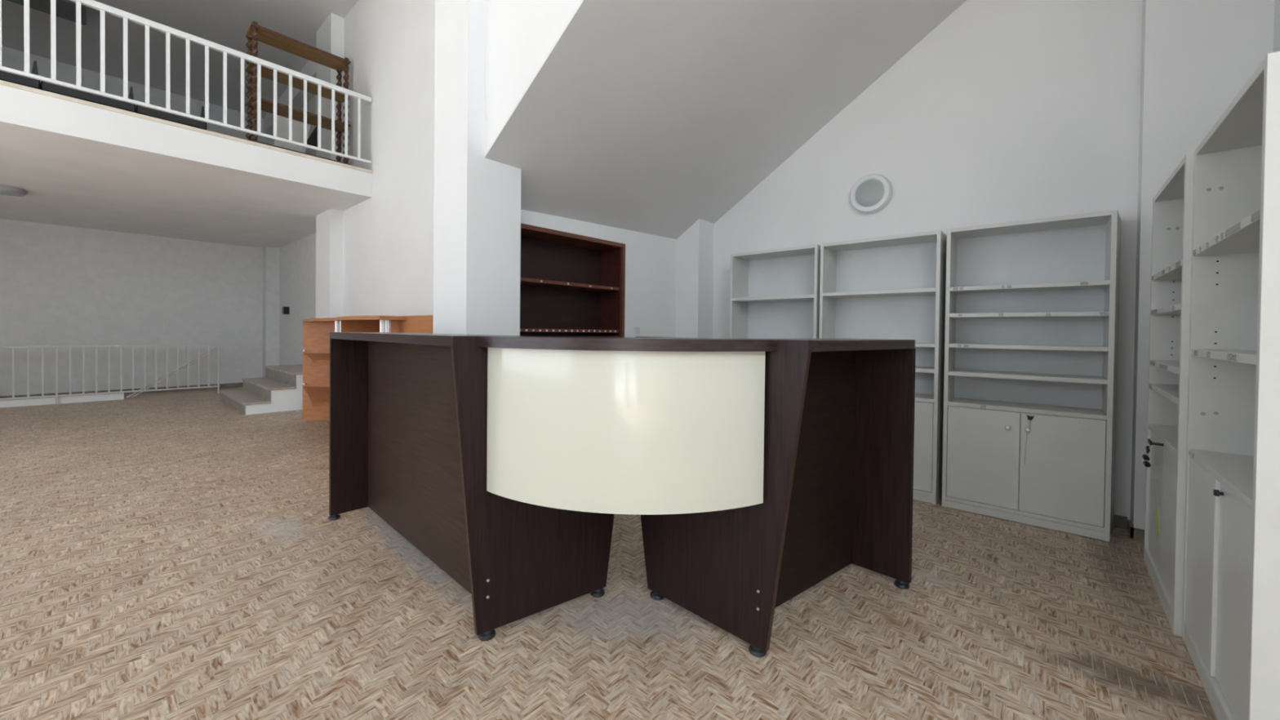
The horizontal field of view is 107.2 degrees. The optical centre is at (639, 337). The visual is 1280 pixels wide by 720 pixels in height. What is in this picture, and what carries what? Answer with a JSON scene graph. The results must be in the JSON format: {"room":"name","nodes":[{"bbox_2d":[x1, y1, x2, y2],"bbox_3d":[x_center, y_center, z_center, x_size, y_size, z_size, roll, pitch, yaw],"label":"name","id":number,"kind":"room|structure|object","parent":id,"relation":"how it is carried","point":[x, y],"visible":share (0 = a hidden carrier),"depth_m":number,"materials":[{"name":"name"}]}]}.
{"room":"reception area","nodes":[
{"label":"reception area","id":0,"kind":"room"},
{"bbox_2d":[0,45,273,395],"bbox_3d":[-10.066,-1.784,7.590,0.200,5.600,7.160,1,1,41],"label":"wall","id":1,"kind":"structure","parent":0,"point":[60,285],"depth_m":8.42,"materials":[{"name":"paint"}]},
{"bbox_2d":[0,382,243,398],"bbox_3d":[-9.989,0.972,7.582,0.015,0.090,6.240,1,1,41],"label":"baseboard","id":2,"kind":"structure","parent":1,"relation":"attached to","point":[230,384],"depth_m":8.77,"materials":[{"name":"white stone"}]},
{"bbox_2d":[1,0,358,118],"bbox_3d":[-3.264,-4.552,2.915,16.700,0.200,9.100,1,1,41],"label":"wall","id":3,"kind":"structure","parent":0,"point":[226,23],"depth_m":7.13,"materials":[{"name":"paint"}]},
{"bbox_2d":[6,0,23,5],"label":"lamp","id":4,"kind":"object","parent":3,"relation":"attached to","point":[19,2],"depth_m":6.19,"materials":[{"name":"grey"}]},
{"bbox_2d":[29,0,50,14],"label":"lamp","id":5,"kind":"object","parent":3,"relation":"attached to","point":[44,6],"depth_m":6.25,"materials":[{"name":"grey"}]},
{"bbox_2d":[56,0,75,22],"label":"lamp","id":6,"kind":"object","parent":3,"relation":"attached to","point":[65,9],"depth_m":6.34,"materials":[{"name":"grey"}]},
{"bbox_2d":[80,4,86,25],"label":"lamp","id":7,"kind":"object","parent":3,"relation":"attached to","point":[83,17],"depth_m":6.45,"materials":[{"name":"grey"}]},
{"bbox_2d":[0,121,370,248],"bbox_3d":[-7.644,-1.972,5.667,5.970,0.295,6.460,1,1,41],"label":"ceiling","id":8,"kind":"structure","parent":0,"point":[68,180],"depth_m":5.99,"materials":[{"name":"paint"}]},
{"bbox_2d":[0,184,27,196],"bbox_3d":[-7.752,-1.785,5.723,0.400,0.082,0.400,1,1,41],"label":"ceiling lamp","id":9,"kind":"object","parent":8,"relation":"attached to","point":[8,190],"visible":1,"depth_m":5.72,"materials":[{"name":"grey metal"}]},
{"bbox_2d":[0,190,19,195],"bbox_3d":[-7.752,-1.760,5.723,0.293,0.032,0.293,1,1,41],"label":"diffuser","id":10,"kind":"object","parent":9,"relation":"attached to","point":[10,193],"depth_m":5.73,"materials":[{"name":"clear glass"}]},
{"bbox_2d":[0,84,372,197],"bbox_3d":[-5.457,-1.921,3.626,0.010,0.298,6.270,1,1,41],"label":"wall","id":11,"kind":"structure","parent":0,"point":[19,107],"depth_m":4.58,"materials":[{"name":"white paint"}]},
{"bbox_2d":[0,80,373,173],"bbox_3d":[-5.535,-2.090,3.693,0.240,0.037,6.270,1,1,41],"label":"trim","id":12,"kind":"structure","parent":11,"relation":"attached to","point":[2,82],"depth_m":4.58,"materials":[{"name":"beige stone"}]},
{"bbox_2d":[0,0,371,164],"bbox_3d":[-5.439,-2.567,3.668,0.050,0.918,6.160,1,1,41],"label":"railing","id":13,"kind":"object","parent":12,"relation":"on","point":[98,6],"visible":1,"depth_m":4.70,"materials":[{"name":"white paint"}]},
{"bbox_2d":[279,94,316,364],"bbox_3d":[-6.186,-1.756,8.817,4.420,5.600,0.200,1,1,41],"label":"wall","id":14,"kind":"structure","parent":0,"point":[297,259],"depth_m":8.97,"materials":[{"name":"paint"}]},
{"bbox_2d":[262,246,279,377],"bbox_3d":[-7.746,-0.431,9.908,0.320,2.890,0.220,1,1,41],"label":"pillar","id":15,"kind":"structure","parent":14,"relation":"attached to","point":[270,255],"depth_m":9.80,"materials":[{"name":"paint"}]},
{"bbox_2d":[281,306,288,314],"bbox_3d":[-7.019,-0.536,9.353,0.120,0.150,0.097,1,1,41],"label":"wall control box","id":16,"kind":"object","parent":14,"relation":"attached to","point":[285,310],"visible":1,"depth_m":9.31,"materials":[{"name":"black plastic"}]},
{"bbox_2d":[263,60,316,135],"bbox_3d":[-6.216,-4.393,8.565,4.220,0.320,0.210,1,1,41],"label":"trim","id":17,"kind":"structure","parent":14,"relation":"attached to","point":[309,68],"depth_m":8.50,"materials":[{"name":"white paint"}]},
{"bbox_2d":[342,0,435,316],"bbox_3d":[-2.851,-1.680,5.644,4.780,5.600,0.200,1,1,41],"label":"wall","id":18,"kind":"structure","parent":0,"point":[389,45],"depth_m":5.58,"materials":[{"name":"white paint"}]},
{"bbox_2d":[315,12,344,318],"bbox_3d":[-4.449,-1.714,6.938,0.670,5.600,0.360,1,1,41],"label":"pillar","id":19,"kind":"structure","parent":18,"relation":"attached to","point":[330,36],"depth_m":6.67,"materials":[{"name":"white paint"}]},
{"bbox_2d":[433,0,520,335],"bbox_3d":[-1.121,-1.632,3.271,0.450,5.600,0.401,1,1,41],"label":"wall pillar","id":20,"kind":"structure","parent":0,"point":[477,206],"depth_m":3.10,"materials":[{"name":"white paint"}]},
{"bbox_2d":[484,0,581,153],"bbox_3d":[0.515,-2.776,1.809,3.900,3.240,0.120,1,1,41],"label":"wall","id":21,"kind":"structure","parent":0,"point":[520,34],"depth_m":2.85,"materials":[{"name":"white paint"}]},
{"bbox_2d":[520,208,676,337],"bbox_3d":[-0.318,-0.287,4.424,0.200,2.900,2.372,1,1,44],"label":"wall","id":22,"kind":"structure","parent":0,"point":[651,260],"depth_m":4.64,"materials":[{"name":"white paint"}]},
{"bbox_2d":[634,326,639,334],"bbox_3d":[-0.026,-0.067,4.582,0.010,0.082,0.080,1,1,44],"label":"wall socket","id":23,"kind":"object","parent":22,"relation":"attached to","point":[637,329],"visible":1,"depth_m":4.57,"materials":[{"name":"white paint"}]},
{"bbox_2d":[0,386,1217,719],"bbox_3d":[-3.329,1.207,2.985,16.700,0.120,9.100,1,1,41],"label":"floor","id":24,"kind":"structure","parent":0,"point":[172,555],"depth_m":2.00,"materials":[{"name":"brown wood"}]},
{"bbox_2d":[0,392,124,407],"bbox_3d":[-10.030,0.977,6.295,0.090,0.110,4.250,1,1,41],"label":"trim","id":25,"kind":"structure","parent":24,"relation":"on","point":[93,397],"depth_m":7.37,"materials":[{"name":"white paint"}]},
{"bbox_2d":[0,343,219,404],"bbox_3d":[-9.569,0.578,6.751,0.112,0.908,5.345,1,1,41],"label":"railing","id":26,"kind":"object","parent":24,"relation":"on","point":[56,347],"visible":1,"depth_m":7.80,"materials":[{"name":"white metal"}]},
{"bbox_2d":[219,364,302,414],"bbox_3d":[-5.861,0.786,7.628,1.960,0.552,1.160,1,1,41],"label":"marble steps","id":27,"kind":"structure","parent":24,"relation":"on","point":[281,389],"depth_m":7.06,"materials":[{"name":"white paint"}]},
{"bbox_2d":[302,315,433,420],"bbox_3d":[-3.025,0.456,5.070,3.815,1.338,0.790,1,1,41],"label":"shelving unit","id":28,"kind":"object","parent":24,"relation":"on","point":[316,331],"depth_m":5.72,"materials":[{"name":"orange wood"}]},
{"bbox_2d":[520,222,625,337],"bbox_3d":[-0.685,0.141,4.113,0.312,2.044,1.230,1,1,44],"label":"bookcase","id":29,"kind":"object","parent":24,"relation":"on","point":[571,284],"visible":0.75,"depth_m":4.30,"materials":[{"name":"red wood"}]},
{"bbox_2d":[328,332,915,657],"bbox_3d":[-0.403,0.588,2.381,3.394,1.197,1.398,1,1,14],"label":"reception desk","id":30,"kind":"object","parent":24,"relation":"on","point":[755,472],"visible":1,"depth_m":1.90,"materials":[{"name":"brown laminate"}]},
{"bbox_2d":[329,332,530,346],"bbox_3d":[-1.201,0.000,2.510,1.795,0.042,0.361,1,1,44],"label":"countertop","id":31,"kind":"structure","parent":30,"relation":"on","point":[425,339],"depth_m":2.20,"materials":[{"name":"brown wood"}]},
{"bbox_2d":[478,336,777,351],"bbox_3d":[-0.057,0.021,1.817,1.126,0.042,0.462,1,1,6],"label":"countertop","id":32,"kind":"structure","parent":30,"relation":"on","point":[559,343],"depth_m":1.62,"materials":[{"name":"brown wood"}]},
{"bbox_2d":[757,338,915,351],"bbox_3d":[0.844,0.028,2.090,0.983,0.042,0.347,0,1,-39],"label":"countertop","id":33,"kind":"structure","parent":30,"relation":"on","point":[817,344],"depth_m":1.91,"materials":[{"name":"brown wood"}]},
{"bbox_2d":[728,244,820,338],"bbox_3d":[1.267,0.195,4.361,0.832,1.970,0.350,1,1,41],"label":"tall cabinet","id":34,"kind":"object","parent":24,"relation":"on","point":[775,293],"visible":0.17,"depth_m":4.50,"materials":[{"name":"white laminate"}]},
{"bbox_2d":[732,294,813,302],"bbox_3d":[1.276,-0.356,4.358,0.783,0.027,0.316,1,1,41],"label":"shelf","id":35,"kind":"object","parent":34,"relation":"attached to","point":[803,298],"depth_m":4.34,"materials":[{"name":"white laminate"}]},
{"bbox_2d":[818,230,946,504],"bbox_3d":[1.919,0.209,3.784,0.856,1.970,0.350,1,1,41],"label":"tall cabinet","id":36,"kind":"object","parent":24,"relation":"on","point":[887,287],"visible":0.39,"depth_m":3.76,"materials":[{"name":"white laminate"}]},
{"bbox_2d":[822,288,935,298],"bbox_3d":[1.928,-0.351,3.781,0.807,0.027,0.316,1,1,41],"label":"shelf","id":37,"kind":"object","parent":36,"relation":"attached to","point":[918,293],"depth_m":3.75,"materials":[{"name":"white laminate"}]},
{"bbox_2d":[915,393,933,403],"bbox_3d":[1.919,0.452,3.790,0.807,0.027,0.316,1,1,41],"label":"shelf","id":38,"kind":"object","parent":36,"relation":"attached to","point":[924,397],"depth_m":3.48,"materials":[{"name":"white laminate"}]},
{"bbox_2d":[915,365,934,373],"bbox_3d":[1.922,0.236,3.788,0.807,0.027,0.316,1,1,41],"label":"shelf","id":39,"kind":"object","parent":36,"relation":"attached to","point":[922,369],"depth_m":3.48,"materials":[{"name":"white laminate"}]},
{"bbox_2d":[915,342,934,347],"bbox_3d":[1.924,0.050,3.785,0.807,0.027,0.316,1,1,41],"label":"shelf","id":40,"kind":"object","parent":36,"relation":"attached to","point":[917,344],"depth_m":3.46,"materials":[{"name":"white laminate"}]},
{"bbox_2d":[942,209,1120,542],"bbox_3d":[2.600,0.224,3.177,0.895,1.970,0.355,1,1,41],"label":"tall cabinet","id":41,"kind":"object","parent":24,"relation":"on","point":[1032,306],"visible":1,"depth_m":3.16,"materials":[{"name":"white laminate"}]},
{"bbox_2d":[947,397,1106,420],"bbox_3d":[2.584,0.473,3.199,0.801,0.027,0.321,1,1,41],"label":"shelf","id":42,"kind":"object","parent":41,"relation":"attached to","point":[1091,412],"depth_m":3.14,"materials":[{"name":"white laminate"}]},
{"bbox_2d":[948,368,1107,384],"bbox_3d":[2.586,0.259,3.196,0.801,0.027,0.321,1,1,41],"label":"shelf","id":43,"kind":"object","parent":41,"relation":"attached to","point":[1018,374],"depth_m":3.14,"materials":[{"name":"white laminate"}]},
{"bbox_2d":[948,342,1108,351],"bbox_3d":[2.588,0.063,3.193,0.801,0.027,0.321,1,1,41],"label":"shelf","id":44,"kind":"object","parent":41,"relation":"attached to","point":[1019,347],"depth_m":3.16,"materials":[{"name":"white laminate"}]},
{"bbox_2d":[1024,414,1034,461],"bbox_3d":[2.498,0.660,3.029,0.046,0.321,0.019,1,1,41],"label":"key","id":45,"kind":"object","parent":41,"relation":"hanging from","point":[1030,418],"visible":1,"depth_m":3.03,"materials":[{"name":"black metal"}]},
{"bbox_2d":[949,311,1109,318],"bbox_3d":[2.591,-0.150,3.191,0.801,0.027,0.321,1,1,41],"label":"shelf","id":46,"kind":"object","parent":41,"relation":"attached to","point":[997,314],"depth_m":3.12,"materials":[{"name":"white laminate"}]},
{"bbox_2d":[950,280,1110,293],"bbox_3d":[2.593,-0.335,3.189,0.801,0.027,0.321,1,1,41],"label":"shelf","id":47,"kind":"object","parent":41,"relation":"attached to","point":[1086,286],"depth_m":3.12,"materials":[{"name":"white laminate"}]},
{"bbox_2d":[1143,152,1194,636],"bbox_3d":[2.647,0.241,2.100,0.440,1.970,0.848,1,1,41],"label":"tall cabinet","id":48,"kind":"object","parent":24,"relation":"on","point":[1172,205],"visible":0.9,"depth_m":2.30,"materials":[{"name":"white laminate"}]},
{"bbox_2d":[1141,438,1164,466],"bbox_3d":[2.497,0.563,2.304,0.064,0.129,0.126,1,1,41],"label":"bunch","id":49,"kind":"object","parent":48,"relation":"hanging from","point":[1145,460],"visible":0.99,"depth_m":2.31,"materials":[{"name":"black plastic"}]},
{"bbox_2d":[1148,423,1177,457],"bbox_3d":[2.641,0.484,2.108,0.426,0.027,0.799,1,1,41],"label":"shelf","id":50,"kind":"object","parent":48,"relation":"attached to","point":[1166,433],"depth_m":2.31,"materials":[{"name":"white laminate"}]},
{"bbox_2d":[1149,382,1178,404],"bbox_3d":[2.643,0.266,2.104,0.426,0.027,0.799,1,1,41],"label":"shelf","id":51,"kind":"object","parent":48,"relation":"attached to","point":[1170,391],"depth_m":2.29,"materials":[{"name":"white laminate"}]},
{"bbox_2d":[1150,360,1179,374],"bbox_3d":[2.643,0.141,2.102,0.426,0.027,0.799,1,1,41],"label":"shelf","id":52,"kind":"object","parent":48,"relation":"attached to","point":[1172,366],"depth_m":2.27,"materials":[{"name":"white laminate"}]},
{"bbox_2d":[1151,302,1181,315],"bbox_3d":[2.645,-0.129,2.097,0.426,0.027,0.799,1,1,41],"label":"shelf","id":53,"kind":"object","parent":48,"relation":"attached to","point":[1175,309],"depth_m":2.29,"materials":[{"name":"white laminate"}]},
{"bbox_2d":[1151,259,1182,280],"bbox_3d":[2.646,-0.311,2.094,0.426,0.027,0.799,1,1,41],"label":"shelf","id":54,"kind":"object","parent":48,"relation":"attached to","point":[1174,272],"depth_m":2.29,"materials":[{"name":"white laminate"}]},
{"bbox_2d":[1182,50,1279,719],"bbox_3d":[2.090,0.239,1.439,0.448,1.970,0.862,1,1,41],"label":"tall cabinet","id":55,"kind":"object","parent":24,"relation":"on","point":[1231,618],"visible":1,"depth_m":1.60,"materials":[{"name":"white laminate"}]},
{"bbox_2d":[1188,448,1253,510],"bbox_3d":[2.087,0.462,1.442,0.426,0.027,0.813,1,1,41],"label":"shelf","id":56,"kind":"object","parent":55,"relation":"attached to","point":[1233,468],"depth_m":1.63,"materials":[{"name":"white laminate"}]},
{"bbox_2d":[1191,349,1256,364],"bbox_3d":[2.091,0.064,1.437,0.426,0.027,0.813,1,1,41],"label":"shelf","id":57,"kind":"object","parent":55,"relation":"attached to","point":[1243,356],"depth_m":1.57,"materials":[{"name":"white laminate"}]},
{"bbox_2d":[1193,208,1260,256],"bbox_3d":[2.096,-0.332,1.433,0.426,0.027,0.813,1,1,41],"label":"shelf","id":58,"kind":"object","parent":55,"relation":"attached to","point":[1242,238],"depth_m":1.61,"materials":[{"name":"white laminate"}]},
{"bbox_2d":[484,0,966,239],"bbox_3d":[1.191,-2.221,2.936,4.350,2.716,2.706,1,1,41],"label":"ceiling","id":59,"kind":"structure","parent":0,"point":[658,117],"depth_m":3.37,"materials":[{"name":"paint"}]},
{"bbox_2d":[712,0,1142,519],"bbox_3d":[2.127,-1.604,3.982,4.300,5.600,0.200,1,1,41],"label":"wall","id":60,"kind":"structure","parent":0,"point":[1006,110],"depth_m":3.47,"materials":[{"name":"white paint"}]},
{"bbox_2d":[675,218,714,337],"bbox_3d":[0.576,-0.284,5.026,0.295,2.900,0.280,1,1,41],"label":"column","id":61,"kind":"structure","parent":60,"relation":"attached to","point":[695,246],"depth_m":4.92,"materials":[{"name":"white paint"}]},
{"bbox_2d":[849,173,892,213],"bbox_3d":[1.932,-1.208,3.966,0.324,0.324,0.083,1,1,41],"label":"round wall lamp","id":62,"kind":"object","parent":60,"relation":"attached to","point":[869,194],"visible":1,"depth_m":3.93,"materials":[{"name":"white paint"}]},
{"bbox_2d":[855,179,884,206],"bbox_3d":[1.914,-1.208,3.947,0.228,0.228,0.031,1,1,41],"label":"diffuser","id":63,"kind":"object","parent":62,"relation":"attached to","point":[868,193],"depth_m":3.93,"materials":[{"name":"clear glass"}]},
{"bbox_2d":[1114,514,1127,529],"bbox_3d":[1.927,1.154,4.023,3.107,0.078,0.012,1,1,41],"label":"baseboard","id":64,"kind":"structure","parent":60,"relation":"attached to","point":[1120,522],"depth_m":3.01,"materials":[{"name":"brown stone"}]},
{"bbox_2d":[1127,519,1144,540],"bbox_3d":[3.227,1.192,2.779,0.488,0.062,0.170,1,1,41],"label":"baseboard","id":65,"kind":"structure","parent":60,"relation":"attached to","point":[1135,533],"depth_m":2.86,"materials":[{"name":"brown stone"}]},
{"bbox_2d":[1130,0,1274,529],"bbox_3d":[3.267,-1.577,2.746,0.475,5.600,0.158,1,1,41],"label":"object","id":66,"kind":"structure","parent":60,"relation":"attached to","point":[1197,55],"depth_m":2.76,"materials":[{"name":"white paint"}]},
{"bbox_2d":[1273,0,1279,52],"bbox_3d":[2.732,-1.569,1.592,0.240,5.600,2.600,1,1,41],"label":"wall","id":67,"kind":"structure","parent":0,"point":[1277,2],"depth_m":2.49,"materials":[{"name":"white paint"}]},
{"bbox_3d":[-7.787,-2.128,5.666,5.750,0.015,6.270,1,1,41],"label":"floor","id":68,"kind":"structure","parent":0,"visible":0},
{"bbox_2d":[0,60,41,89],"bbox_3d":[-6.195,-2.340,4.178,0.600,0.480,1.130,1,1,41],"label":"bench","id":69,"kind":"object","parent":68,"relation":"on","point":[4,76],"visible":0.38,"depth_m":4.34,"materials":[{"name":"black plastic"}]},
{"bbox_2d":[40,80,135,112],"bbox_3d":[-5.620,-2.341,4.834,0.600,0.480,0.605,1,1,41],"label":"bench","id":70,"kind":"object","parent":68,"relation":"on","point":[46,86],"visible":0.34,"depth_m":4.63,"materials":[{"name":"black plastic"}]},
{"bbox_2d":[135,105,207,129],"bbox_3d":[-5.239,-2.342,5.269,0.600,0.480,0.540,1,1,41],"label":"bench","id":71,"kind":"object","parent":68,"relation":"on","point":[139,109],"visible":0.27,"depth_m":5.07,"materials":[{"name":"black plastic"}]},
{"bbox_2d":[273,115,317,152],"bbox_3d":[-4.918,-2.627,6.751,0.180,1.020,0.485,1,1,41],"label":"board","id":72,"kind":"object","parent":68,"relation":"on","point":[282,122],"visible":0.18,"depth_m":6.78,"materials":[{"name":"laminate"}]},
{"bbox_2d":[244,21,351,164],"bbox_3d":[-4.392,-2.933,6.100,0.360,1.660,1.050,1,1,41],"label":"shelf rack","id":73,"kind":"object","parent":68,"relation":"on","point":[257,33],"visible":0.62,"depth_m":6.00,"materials":[{"name":"brown wood"}]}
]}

